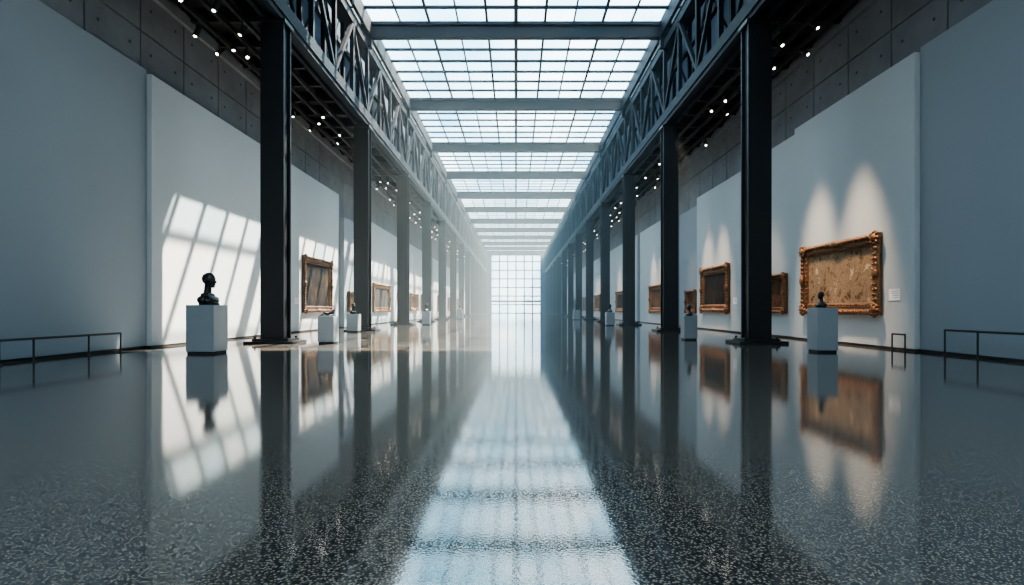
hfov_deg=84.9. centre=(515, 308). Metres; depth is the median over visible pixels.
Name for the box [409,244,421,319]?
wall panel
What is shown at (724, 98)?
track spotlights
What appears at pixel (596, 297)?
framed painting
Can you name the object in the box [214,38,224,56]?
track spotlights
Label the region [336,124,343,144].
track spotlights
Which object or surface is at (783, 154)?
wall panel
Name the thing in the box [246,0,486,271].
roof truss
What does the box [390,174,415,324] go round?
steel column
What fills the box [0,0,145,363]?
wall panel
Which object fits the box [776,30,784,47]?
track spotlights
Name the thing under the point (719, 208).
wall panel
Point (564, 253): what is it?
steel column
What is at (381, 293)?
framed painting
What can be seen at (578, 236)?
steel column
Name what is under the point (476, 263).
steel column
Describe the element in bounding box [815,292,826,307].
bronze bust
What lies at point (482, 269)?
steel column
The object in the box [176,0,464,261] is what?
grid
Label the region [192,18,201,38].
track spotlights
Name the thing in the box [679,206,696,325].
wall panel
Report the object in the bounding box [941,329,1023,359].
rail
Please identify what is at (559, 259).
steel column
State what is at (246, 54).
track spotlights
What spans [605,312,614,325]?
pedestal
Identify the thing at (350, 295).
framed painting
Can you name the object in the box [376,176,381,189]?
track spotlights
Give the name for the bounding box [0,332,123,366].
rail
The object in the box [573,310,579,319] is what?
pedestal
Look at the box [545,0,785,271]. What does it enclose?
roof truss
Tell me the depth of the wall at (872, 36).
17.57 m
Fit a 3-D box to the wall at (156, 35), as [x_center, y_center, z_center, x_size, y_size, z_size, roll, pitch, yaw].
[-8.785,-6.100,61.550,2.330,14.200,139.700,0,0,0]
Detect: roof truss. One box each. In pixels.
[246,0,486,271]
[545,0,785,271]
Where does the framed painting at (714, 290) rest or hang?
attached to the wall panel at (719, 208)
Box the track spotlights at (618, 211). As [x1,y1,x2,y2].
[610,204,619,226]
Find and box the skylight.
[349,0,682,255]
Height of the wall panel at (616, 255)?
6.700 m
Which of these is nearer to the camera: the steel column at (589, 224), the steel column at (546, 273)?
the steel column at (589, 224)
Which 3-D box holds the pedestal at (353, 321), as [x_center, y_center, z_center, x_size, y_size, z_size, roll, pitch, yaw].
[-7.100,0.610,24.500,0.500,0.780,0.500,0,0,0]
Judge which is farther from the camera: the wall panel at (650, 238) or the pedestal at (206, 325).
the wall panel at (650, 238)
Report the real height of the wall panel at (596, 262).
6.700 m
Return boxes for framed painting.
[302,254,333,313]
[347,291,353,311]
[372,282,390,312]
[410,292,418,310]
[582,297,585,310]
[594,294,599,311]
[615,291,622,311]
[648,284,660,313]
[684,289,696,313]
[699,262,729,313]
[772,272,787,314]
[798,230,881,317]
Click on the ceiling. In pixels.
(790, 28)
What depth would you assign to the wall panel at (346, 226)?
29.73 m
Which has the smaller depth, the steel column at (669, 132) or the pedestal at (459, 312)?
the steel column at (669, 132)
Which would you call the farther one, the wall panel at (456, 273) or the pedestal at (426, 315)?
the wall panel at (456, 273)
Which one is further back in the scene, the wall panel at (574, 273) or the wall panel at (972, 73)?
the wall panel at (574, 273)
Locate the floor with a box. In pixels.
[0,313,1023,584]
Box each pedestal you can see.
[186,305,227,353]
[318,316,338,343]
[346,314,360,331]
[422,311,430,324]
[457,310,462,318]
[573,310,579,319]
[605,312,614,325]
[681,316,696,339]
[807,308,837,352]
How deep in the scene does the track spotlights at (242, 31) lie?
15.90 m
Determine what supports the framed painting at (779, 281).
attached to the wall panel at (783, 154)
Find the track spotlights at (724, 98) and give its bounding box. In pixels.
[722,89,728,115]
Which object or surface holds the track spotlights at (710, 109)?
hanging from the ceiling
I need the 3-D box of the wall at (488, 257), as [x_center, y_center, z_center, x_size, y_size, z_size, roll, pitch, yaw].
[0.000,-6.300,131.200,19.900,14.600,0.400,0,0,0]
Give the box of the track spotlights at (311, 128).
[308,106,325,131]
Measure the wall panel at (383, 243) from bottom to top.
6.600 m
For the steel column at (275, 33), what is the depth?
16.20 m
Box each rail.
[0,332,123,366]
[891,333,907,351]
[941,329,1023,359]
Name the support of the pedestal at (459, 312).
on the floor
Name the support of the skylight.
attached to the ceiling
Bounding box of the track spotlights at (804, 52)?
[799,45,809,56]
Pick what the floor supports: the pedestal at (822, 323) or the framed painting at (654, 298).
the pedestal at (822, 323)
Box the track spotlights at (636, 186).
[635,183,638,206]
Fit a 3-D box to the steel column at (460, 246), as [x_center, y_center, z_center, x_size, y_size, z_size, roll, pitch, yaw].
[-7.060,-3.700,72.270,1.400,9.400,1.100,0,0,0]
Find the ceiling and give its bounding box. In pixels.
[175,0,856,242]
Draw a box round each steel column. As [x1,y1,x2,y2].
[243,18,306,343]
[344,124,380,330]
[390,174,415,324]
[417,202,435,321]
[434,221,448,319]
[448,234,456,317]
[456,244,466,316]
[464,251,472,315]
[470,257,475,314]
[475,262,480,314]
[479,266,482,313]
[482,269,485,313]
[484,272,486,312]
[545,272,547,312]
[546,269,549,313]
[549,266,552,313]
[551,262,556,314]
[556,257,561,314]
[559,251,567,315]
[565,244,573,316]
[572,234,583,317]
[583,221,597,319]
[596,202,610,321]
[616,174,641,324]
[651,124,680,330]
[725,18,788,343]
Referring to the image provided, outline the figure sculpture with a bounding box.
[319,309,335,315]
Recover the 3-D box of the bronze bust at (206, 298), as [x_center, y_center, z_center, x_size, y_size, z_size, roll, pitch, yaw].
[-6.929,-0.458,12.644,0.384,0.733,0.538,0,0,27]
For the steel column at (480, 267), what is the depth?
109.19 m
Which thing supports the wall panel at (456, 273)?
attached to the wall at (156, 35)
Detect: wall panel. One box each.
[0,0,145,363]
[145,74,338,347]
[339,217,353,327]
[371,222,396,323]
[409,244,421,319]
[432,258,449,317]
[456,273,464,314]
[567,273,575,313]
[582,258,599,317]
[610,235,639,321]
[640,220,660,323]
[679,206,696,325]
[697,171,740,332]
[772,135,794,337]
[795,52,921,351]
[920,0,1023,362]
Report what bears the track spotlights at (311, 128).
hanging from the ceiling
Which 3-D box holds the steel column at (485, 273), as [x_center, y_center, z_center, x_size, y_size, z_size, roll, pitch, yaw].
[-7.060,-3.700,128.070,1.400,9.400,1.100,0,0,0]
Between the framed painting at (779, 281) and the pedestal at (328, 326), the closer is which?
the pedestal at (328, 326)
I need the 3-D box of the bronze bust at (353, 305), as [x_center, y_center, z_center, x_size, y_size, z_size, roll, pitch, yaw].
[-7.106,-0.020,24.497,0.249,0.475,0.349,0,0,35]
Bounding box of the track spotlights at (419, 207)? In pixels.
[409,207,421,222]
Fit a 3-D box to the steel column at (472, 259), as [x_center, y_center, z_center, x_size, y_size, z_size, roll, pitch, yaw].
[-7.060,-3.700,90.870,1.400,9.400,1.100,0,0,0]
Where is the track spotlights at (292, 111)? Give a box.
[291,105,294,117]
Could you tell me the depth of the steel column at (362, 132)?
25.50 m
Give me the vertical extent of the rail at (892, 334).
0.422 m
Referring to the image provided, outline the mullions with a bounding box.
[491,256,540,312]
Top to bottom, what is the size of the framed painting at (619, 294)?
1.986 m
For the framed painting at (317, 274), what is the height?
2.630 m
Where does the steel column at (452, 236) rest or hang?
on the floor
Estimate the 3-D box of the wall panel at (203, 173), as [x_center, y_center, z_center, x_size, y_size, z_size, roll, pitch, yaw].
[-9.408,-2.500,21.850,0.215,7.000,15.100,0,0,0]
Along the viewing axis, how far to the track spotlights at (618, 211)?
46.69 m
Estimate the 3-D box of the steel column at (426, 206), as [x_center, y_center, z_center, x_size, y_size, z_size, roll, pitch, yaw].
[-7.060,-3.700,44.370,1.400,9.400,1.100,0,0,0]
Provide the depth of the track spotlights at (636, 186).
38.38 m
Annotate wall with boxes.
[39,0,464,276]
[487,256,544,312]
[567,0,992,325]
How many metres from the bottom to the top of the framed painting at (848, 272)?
2.246 m
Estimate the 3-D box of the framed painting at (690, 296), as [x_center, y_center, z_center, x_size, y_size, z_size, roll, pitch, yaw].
[9.337,-0.400,30.050,0.206,1.280,1.780,0,0,0]
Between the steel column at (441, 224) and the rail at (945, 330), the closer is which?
the rail at (945, 330)
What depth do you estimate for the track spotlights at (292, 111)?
22.41 m
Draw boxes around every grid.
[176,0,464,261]
[567,0,855,262]
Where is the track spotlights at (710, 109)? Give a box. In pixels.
[708,104,713,112]
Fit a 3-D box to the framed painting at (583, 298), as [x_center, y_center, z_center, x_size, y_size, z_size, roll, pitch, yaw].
[9.187,-0.675,74.500,0.206,1.986,5.136,0,0,0]
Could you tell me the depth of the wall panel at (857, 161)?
14.57 m
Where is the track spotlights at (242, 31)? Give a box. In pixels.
[231,21,247,51]
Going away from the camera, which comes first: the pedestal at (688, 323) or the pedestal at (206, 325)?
the pedestal at (206, 325)
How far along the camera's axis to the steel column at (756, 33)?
16.20 m
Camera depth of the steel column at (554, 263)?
99.90 m
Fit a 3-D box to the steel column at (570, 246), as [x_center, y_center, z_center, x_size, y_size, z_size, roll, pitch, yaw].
[7.060,-3.700,72.270,1.400,9.400,1.100,0,0,0]
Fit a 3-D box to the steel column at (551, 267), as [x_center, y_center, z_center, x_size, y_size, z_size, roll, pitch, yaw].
[7.060,-3.700,109.470,1.400,9.400,1.100,0,0,0]
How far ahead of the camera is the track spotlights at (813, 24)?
15.62 m
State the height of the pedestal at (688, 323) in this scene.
0.780 m
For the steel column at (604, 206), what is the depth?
44.10 m
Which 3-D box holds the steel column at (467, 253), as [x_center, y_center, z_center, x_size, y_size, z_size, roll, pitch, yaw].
[-7.060,-3.700,81.570,1.400,9.400,1.100,0,0,0]
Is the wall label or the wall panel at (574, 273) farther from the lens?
the wall panel at (574, 273)
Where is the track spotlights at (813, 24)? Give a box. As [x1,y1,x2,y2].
[809,17,819,30]
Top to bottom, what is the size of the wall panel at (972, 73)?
7.100 m
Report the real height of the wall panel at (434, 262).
6.700 m
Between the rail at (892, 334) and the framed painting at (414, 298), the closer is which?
the rail at (892, 334)
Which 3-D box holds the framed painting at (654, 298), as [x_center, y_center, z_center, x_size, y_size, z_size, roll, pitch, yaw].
[9.187,-0.675,36.700,0.206,1.994,3.944,0,0,0]
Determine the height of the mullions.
14.100 m
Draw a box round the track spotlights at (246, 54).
[244,46,249,59]
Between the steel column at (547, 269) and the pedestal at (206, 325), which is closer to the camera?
the pedestal at (206, 325)
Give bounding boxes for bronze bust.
[197,273,219,304]
[350,303,356,313]
[686,305,692,315]
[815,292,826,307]
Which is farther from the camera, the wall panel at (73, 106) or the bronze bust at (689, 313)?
the bronze bust at (689, 313)
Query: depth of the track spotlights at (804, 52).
17.30 m
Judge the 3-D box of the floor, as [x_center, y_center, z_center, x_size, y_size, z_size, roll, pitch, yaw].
[0.000,1.100,61.550,19.900,0.200,139.700,0,0,0]
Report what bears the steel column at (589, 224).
on the floor
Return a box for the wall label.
[889,289,899,300]
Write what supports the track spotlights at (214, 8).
hanging from the ceiling
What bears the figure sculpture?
on the pedestal at (328, 326)
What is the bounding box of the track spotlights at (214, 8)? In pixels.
[210,0,219,13]
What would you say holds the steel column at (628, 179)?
on the floor
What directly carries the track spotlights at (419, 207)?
hanging from the ceiling
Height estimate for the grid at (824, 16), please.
0.540 m

